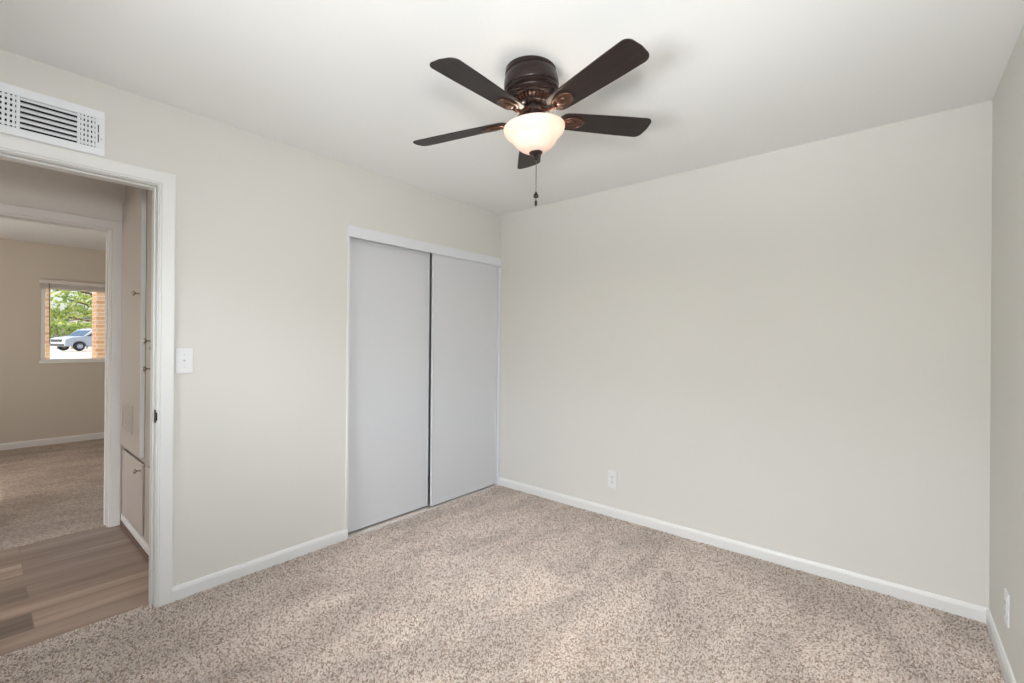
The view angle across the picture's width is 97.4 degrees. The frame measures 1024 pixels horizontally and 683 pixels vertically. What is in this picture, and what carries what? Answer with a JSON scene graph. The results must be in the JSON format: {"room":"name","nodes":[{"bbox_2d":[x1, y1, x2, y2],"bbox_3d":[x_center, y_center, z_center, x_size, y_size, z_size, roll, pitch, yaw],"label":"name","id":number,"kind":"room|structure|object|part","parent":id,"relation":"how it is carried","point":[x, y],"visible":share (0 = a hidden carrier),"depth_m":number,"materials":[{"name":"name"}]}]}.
{"room":"empty bedroom","nodes":[
{"label":"empty bedroom","id":0,"kind":"room"},
{"bbox_2d":[0,238,105,443],"bbox_3d":[-5.676,0.093,5.571,0.140,2.560,3.900,0,0,40],"label":"wall","id":1,"kind":"structure","parent":0,"point":[38,400],"depth_m":5.41,"materials":[{"name":"beige paint"}]},
{"bbox_2d":[0,432,103,449],"bbox_3d":[-5.666,1.220,5.475,0.012,0.078,3.780,0,0,40],"label":"baseboard","id":2,"kind":"structure","parent":1,"relation":"attached to","point":[48,441],"depth_m":5.50,"materials":[{"name":"white paint"}]},
{"bbox_2d":[39,287,104,362],"bbox_3d":[-5.336,-0.235,5.930,0.112,1.007,1.237,0,0,40],"label":"window","id":3,"kind":"structure","parent":1,"relation":"attached to","point":[42,359],"depth_m":5.46,"materials":[{"name":"white plastic"}]},
{"bbox_3d":[-5.303,0.251,5.898,0.014,0.034,1.237,0,0,40],"label":"sill","id":4,"kind":"part","parent":3,"relation":"part of","materials":[{"name":"white plastic"}]},
{"bbox_2d":[39,279,104,343],"bbox_3d":[-5.279,-0.354,5.882,0.053,0.782,1.257,0,0,40],"label":"window blind","id":5,"kind":"object","parent":1,"relation":"attached to","point":[46,284],"visible":0.48,"depth_m":5.59,"materials":[{"name":"beige"}]},
{"bbox_3d":[-5.279,-0.638,5.885,0.030,0.013,1.237,0,0,40],"label":"rail","id":6,"kind":"part","parent":5,"relation":"part of","materials":[{"name":"beige"}]},
{"bbox_2d":[0,218,105,250],"bbox_3d":[-4.282,-1.237,4.404,3.720,0.120,3.900,0,0,40],"label":"ceiling","id":7,"kind":"structure","parent":0,"point":[10,229],"depth_m":5.00,"materials":[{"name":"white paint"}]},
{"bbox_2d":[0,159,125,519],"bbox_3d":[-3.439,0.107,2.438,0.120,2.560,5.600,0,0,40],"label":"wall","id":8,"kind":"structure","parent":0,"point":[24,185],"depth_m":2.93,"materials":[{"name":"white paint"}]},
{"bbox_2d":[0,203,121,526],"bbox_3d":[-3.078,0.222,2.853,0.137,2.122,0.898,0,0,40],"label":"door frame","id":9,"kind":"structure","parent":8,"relation":"in","point":[113,229],"depth_m":3.12,"materials":[{"name":"white paint"}]},
{"bbox_2d":[0,49,500,586],"bbox_3d":[-1.266,0.125,2.795,0.120,2.560,3.690,0,0,40],"label":"wall","id":10,"kind":"structure","parent":0,"point":[261,222],"depth_m":2.50,"materials":[{"name":"beige paint"}]},
{"bbox_2d":[0,82,104,156],"bbox_3d":[-1.938,-0.929,1.885,0.018,0.200,0.348,0,0,40],"label":"air vent","id":11,"kind":"object","parent":10,"relation":"in","point":[24,113],"visible":1,"depth_m":1.89,"materials":[{"name":"white metal"}]},
{"bbox_2d":[0,134,175,607],"bbox_3d":[-2.009,0.235,1.917,0.154,2.111,0.897,0,0,40],"label":"door frame","id":12,"kind":"structure","parent":10,"relation":"in","point":[162,185],"depth_m":2.18,"materials":[{"name":"white paint"}]},
{"bbox_3d":[-1.728,0.363,2.181,0.038,0.062,0.006,0,0,40],"label":"strike plate","id":13,"kind":"part","parent":12,"relation":"part of","materials":[{"name":"black metal"}]},
{"bbox_2d":[175,348,192,372],"bbox_3d":[-1.637,0.097,2.249,0.018,0.124,0.072,0,0,40],"label":"light switch","id":14,"kind":"object","parent":10,"relation":"attached to","point":[183,356],"visible":1,"depth_m":2.25,"materials":[{"name":"white plastic"}]},
{"bbox_2d":[172,529,347,601],"bbox_3d":[-1.374,1.256,2.574,0.012,0.080,0.938,0,0,40],"label":"baseboard","id":15,"kind":"structure","parent":10,"relation":"attached to","point":[201,584],"depth_m":2.49,"materials":[{"name":"white paint"}]},
{"bbox_2d":[345,236,349,529],"bbox_3d":[-1.101,0.272,2.955,0.087,1.914,0.016,0,0,40],"label":"trim","id":16,"kind":"structure","parent":10,"relation":"attached to","point":[348,237],"depth_m":2.92,"materials":[{"name":"white paint"}]},
{"bbox_2d":[347,225,501,266],"bbox_3d":[-0.626,-0.718,3.534,0.125,0.073,1.506,0,0,40],"label":"trim","id":17,"kind":"structure","parent":10,"relation":"attached to","point":[352,231],"depth_m":3.35,"materials":[{"name":"white wood"}]},
{"bbox_2d":[428,253,431,475],"bbox_3d":[-0.898,0.129,3.812,0.630,2.560,1.660,0,0,40],"label":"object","id":18,"kind":"structure","parent":0,"point":[430,253],"depth_m":4.37,"materials":[{"name":"black paint"}]},
{"bbox_2d":[0,438,1004,682],"bbox_3d":[-2.876,1.334,2.424,8.453,0.116,6.320,0,0,40],"label":"floor","id":19,"kind":"structure","parent":0,"point":[50,588],"depth_m":2.50,"materials":[{"name":"carpet"}]},
{"bbox_2d":[120,185,151,561],"bbox_3d":[-2.096,0.066,2.920,1.310,2.450,0.561,0,0,40],"label":"linen cabinet","id":20,"kind":"object","parent":19,"relation":"on","point":[137,207],"visible":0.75,"depth_m":2.83,"materials":[{"name":"paint"}]},
{"bbox_2d":[122,402,132,434],"bbox_3d":[-2.536,0.505,2.964,0.295,0.180,0.006,0,0,40],"label":"vent grille","id":21,"kind":"object","parent":20,"relation":"attached to","point":[127,407],"depth_m":2.95,"materials":[{"name":"paint"}]},
{"bbox_3d":[-2.482,-0.117,2.943,0.578,1.665,0.024,0,0,40],"label":"cabinet door","id":22,"kind":"part","parent":20,"relation":"part of","materials":[{"name":"paint"}]},
{"bbox_3d":[-2.487,0.971,2.947,0.578,0.440,0.012,0,0,40],"label":"cabinet door","id":23,"kind":"part","parent":20,"relation":"part of","materials":[{"name":"paint"}]},
{"bbox_3d":[-2.253,1.274,2.745,1.310,0.030,0.016,0,0,40],"label":"shoe moulding","id":24,"kind":"part","parent":20,"relation":"part of","materials":[{"name":"wood"}]},
{"bbox_3d":[-2.251,1.233,2.747,1.310,0.048,0.012,0,0,40],"label":"trim","id":25,"kind":"part","parent":20,"relation":"part of","materials":[{"name":"white paint"}]},
{"bbox_3d":[-2.033,0.974,2.568,0.510,0.440,0.004,0,0,40],"label":"cabinet door","id":26,"kind":"part","parent":20,"relation":"part of","materials":[{"name":"paint"}]},
{"bbox_3d":[-2.028,0.385,2.569,0.510,0.668,0.004,0,0,40],"label":"cabinet door","id":27,"kind":"part","parent":20,"relation":"part of","materials":[{"name":"paint"}]},
{"bbox_3d":[-2.022,-0.456,2.570,0.510,0.980,0.004,0,0,40],"label":"cabinet door","id":28,"kind":"part","parent":20,"relation":"part of","materials":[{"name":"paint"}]},
{"bbox_2d":[348,485,496,537],"bbox_3d":[-0.637,1.297,3.521,0.087,0.012,1.452,0,0,40],"label":"floor track","id":29,"kind":"object","parent":19,"relation":"on","point":[493,485],"visible":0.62,"depth_m":3.31,"materials":[{"name":"white metal"}]},
{"bbox_2d":[348,237,429,532],"bbox_3d":[-0.885,0.290,3.254,0.020,1.982,0.712,0,0,40],"label":"sliding closet door","id":30,"kind":"structure","parent":29,"relation":"on","point":[388,440],"depth_m":3.23,"materials":[{"name":"grey wood"}]},
{"bbox_2d":[430,254,497,505],"bbox_3d":[-0.382,0.292,3.782,0.020,1.978,0.754,0,0,40],"label":"sliding closet door","id":31,"kind":"structure","parent":29,"relation":"on","point":[464,309],"depth_m":3.74,"materials":[{"name":"grey wood"}]},
{"bbox_2d":[0,485,1003,682],"bbox_3d":[-0.085,1.295,1.788,3.105,0.011,3.445,0,0,40],"label":"carpet","id":32,"kind":"structure","parent":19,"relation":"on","point":[651,549],"depth_m":2.09,"materials":[{"name":"beige carpet"}]},
{"bbox_2d":[0,0,1023,214],"bbox_3d":[-0.040,-1.206,1.770,3.303,0.120,3.690,0,0,40],"label":"ceiling","id":33,"kind":"structure","parent":0,"point":[351,82],"depth_m":1.88,"materials":[{"name":"white paint"}]},
{"bbox_2d":[413,39,650,205],"bbox_3d":[0.090,-0.870,1.952,1.079,0.590,1.038,0,0,0],"label":"ceiling fan","id":34,"kind":"object","parent":33,"relation":"hanging from","point":[531,90],"visible":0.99,"depth_m":1.81,"materials":[{"name":"brown metal"}]},
{"bbox_3d":[-0.229,-0.926,2.014,0.450,0.006,0.128,-3,14,18],"label":"blade","id":35,"kind":"part","parent":34,"relation":"part of","materials":[{"name":"brown wood"}]},
{"bbox_3d":[-0.106,-0.925,1.637,0.128,0.006,0.450,12,10,35],"label":"blade","id":36,"kind":"part","parent":34,"relation":"part of","materials":[{"name":"brown wood"}]},
{"bbox_3d":[0.091,-0.954,2.246,0.128,0.006,0.450,-16,1,0],"label":"blade","id":37,"kind":"part","parent":34,"relation":"part of","materials":[{"name":"brown wood"}]},
{"bbox_2d":[516,90,548,100],"bbox_3d":[0.086,-1.015,1.907,0.159,0.034,0.159,0,0,40],"label":"vent","id":38,"kind":"object","parent":34,"relation":"attached to","point":[521,95],"depth_m":1.84,"materials":[{"name":"orange metal"}]},
{"bbox_3d":[0.097,-0.857,1.912,0.261,0.107,0.261,-3,2,40],"label":"lamp shade","id":39,"kind":"part","parent":34,"relation":"part of","materials":[{"name":"white glass"}]},
{"bbox_3d":[0.088,-0.996,1.908,0.149,0.013,0.149,-3,2,40],"label":"motor plate","id":40,"kind":"part","parent":34,"relation":"part of","materials":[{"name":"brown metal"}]},
{"bbox_3d":[0.289,-0.952,1.637,0.128,0.006,0.450,10,-7,-35],"label":"blade","id":41,"kind":"part","parent":34,"relation":"part of","materials":[{"name":"brown wood"}]},
{"bbox_3d":[0.411,-0.970,2.013,0.450,0.006,0.128,-4,-11,-18],"label":"blade","id":42,"kind":"part","parent":34,"relation":"part of","materials":[{"name":"brown wood"}]},
{"bbox_2d":[499,100,992,607],"bbox_3d":[1.147,0.145,3.093,3.183,2.560,0.120,0,0,40],"label":"wall","id":43,"kind":"structure","parent":0,"point":[787,350],"depth_m":2.63,"materials":[{"name":"beige paint"}]},
{"bbox_2d":[494,267,500,484],"bbox_3d":[-0.145,0.315,4.090,0.084,1.984,0.020,0,0,40],"label":"trim","id":44,"kind":"structure","parent":43,"relation":"attached to","point":[499,268],"depth_m":4.06,"materials":[{"name":"white wood"}]},
{"bbox_2d":[608,470,616,488],"bbox_3d":[0.746,1.026,3.342,0.074,0.126,0.008,0,0,40],"label":"wall outlet","id":45,"kind":"object","parent":43,"relation":"attached to","point":[612,475],"visible":1,"depth_m":3.34,"materials":[{"name":"white plastic"}]},
{"bbox_2d":[499,477,988,623],"bbox_3d":[1.050,1.276,3.080,3.063,0.080,0.012,0,0,40],"label":"baseboard","id":46,"kind":"structure","parent":43,"relation":"attached to","point":[946,604],"depth_m":2.63,"materials":[{"name":"white paint"}]},
{"bbox_2d":[989,24,1023,682],"bbox_3d":[1.127,0.142,0.696,0.120,2.560,3.570,0,0,40],"label":"wall","id":47,"kind":"structure","parent":0,"point":[1006,548],"depth_m":1.78,"materials":[{"name":"beige paint"}]},
{"bbox_2d":[986,609,1015,682],"bbox_3d":[1.106,1.274,0.783,0.012,0.080,3.450,0,0,40],"label":"baseboard","id":48,"kind":"structure","parent":47,"relation":"attached to","point":[1008,675],"depth_m":1.84,"materials":[{"name":"white paint"}]},
{"bbox_2d":[1004,588,1009,627],"bbox_3d":[1.940,1.045,1.766,0.008,0.126,0.074,0,0,40],"label":"wall outlet","id":49,"kind":"object","parent":47,"relation":"attached to","point":[1006,595],"visible":1,"depth_m":1.75,"materials":[{"name":"white plastic"}]},
{"label":"outside","id":50,"kind":"structure","parent":0,"visible":0},
{"bbox_2d":[50,346,91,358],"bbox_3d":[-55.612,0.681,50.947,134.710,1.550,120.000,0,0,40],"label":"ground","id":51,"kind":"structure","parent":50,"point":[55,353],"depth_m":29.86,"materials":[{"name":"concrete"}]},
{"bbox_2d":[45,289,50,358],"bbox_3d":[-7.508,0.040,6.966,0.540,2.900,0.567,0,0,40],"label":"brick pillar","id":52,"kind":"structure","parent":51,"relation":"on","point":[47,345],"depth_m":6.98,"materials":[{"name":"brick"}]},
{"bbox_2d":[50,288,91,324],"bbox_3d":[-12.931,-0.774,13.662,1.696,4.175,3.021,0,0,40],"label":"leafy tree","id":53,"kind":"object","parent":51,"relation":"on","point":[55,313],"visible":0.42,"depth_m":13.30,"materials":[{"name":"green plant"}]},
{"bbox_2d":[50,329,91,350],"bbox_3d":[-33.175,-0.163,35.577,1.900,1.740,4.725,0,0,15],"label":"parked car","id":54,"kind":"object","parent":51,"relation":"on","point":[81,338],"visible":0.49,"depth_m":34.08,"materials":[{"name":"silver metal"}]},
{"bbox_2d":[51,339,61,341],"bbox_3d":[-33.777,-0.070,33.357,1.100,0.180,0.105,0,0,15],"label":"grille","id":55,"kind":"object","parent":54,"relation":"attached to","point":[52,340],"depth_m":33.28,"materials":[{"name":"grey"}]},
{"bbox_2d":[50,321,91,348],"bbox_3d":[-40.387,-0.561,40.081,1.419,2.626,18.298,0,0,40],"label":"hedge","id":56,"kind":"object","parent":51,"relation":"on","point":[75,327],"visible":0.11,"depth_m":40.39,"materials":[{"name":"green plant"}]},
{"bbox_2d":[69,317,91,346],"bbox_3d":[-43.547,-1.844,54.913,9.400,4.900,15.200,0,0,40],"label":"house","id":57,"kind":"structure","parent":51,"relation":"on","point":[85,318],"depth_m":47.41,"materials":[{"name":"white paint"}]},
{"bbox_2d":[92,291,104,357],"bbox_3d":[-6.867,0.046,7.725,0.540,2.900,0.566,0,0,40],"label":"brick pillar","id":58,"kind":"structure","parent":51,"relation":"on","point":[98,299],"depth_m":7.46,"materials":[{"name":"brick"}]}
]}

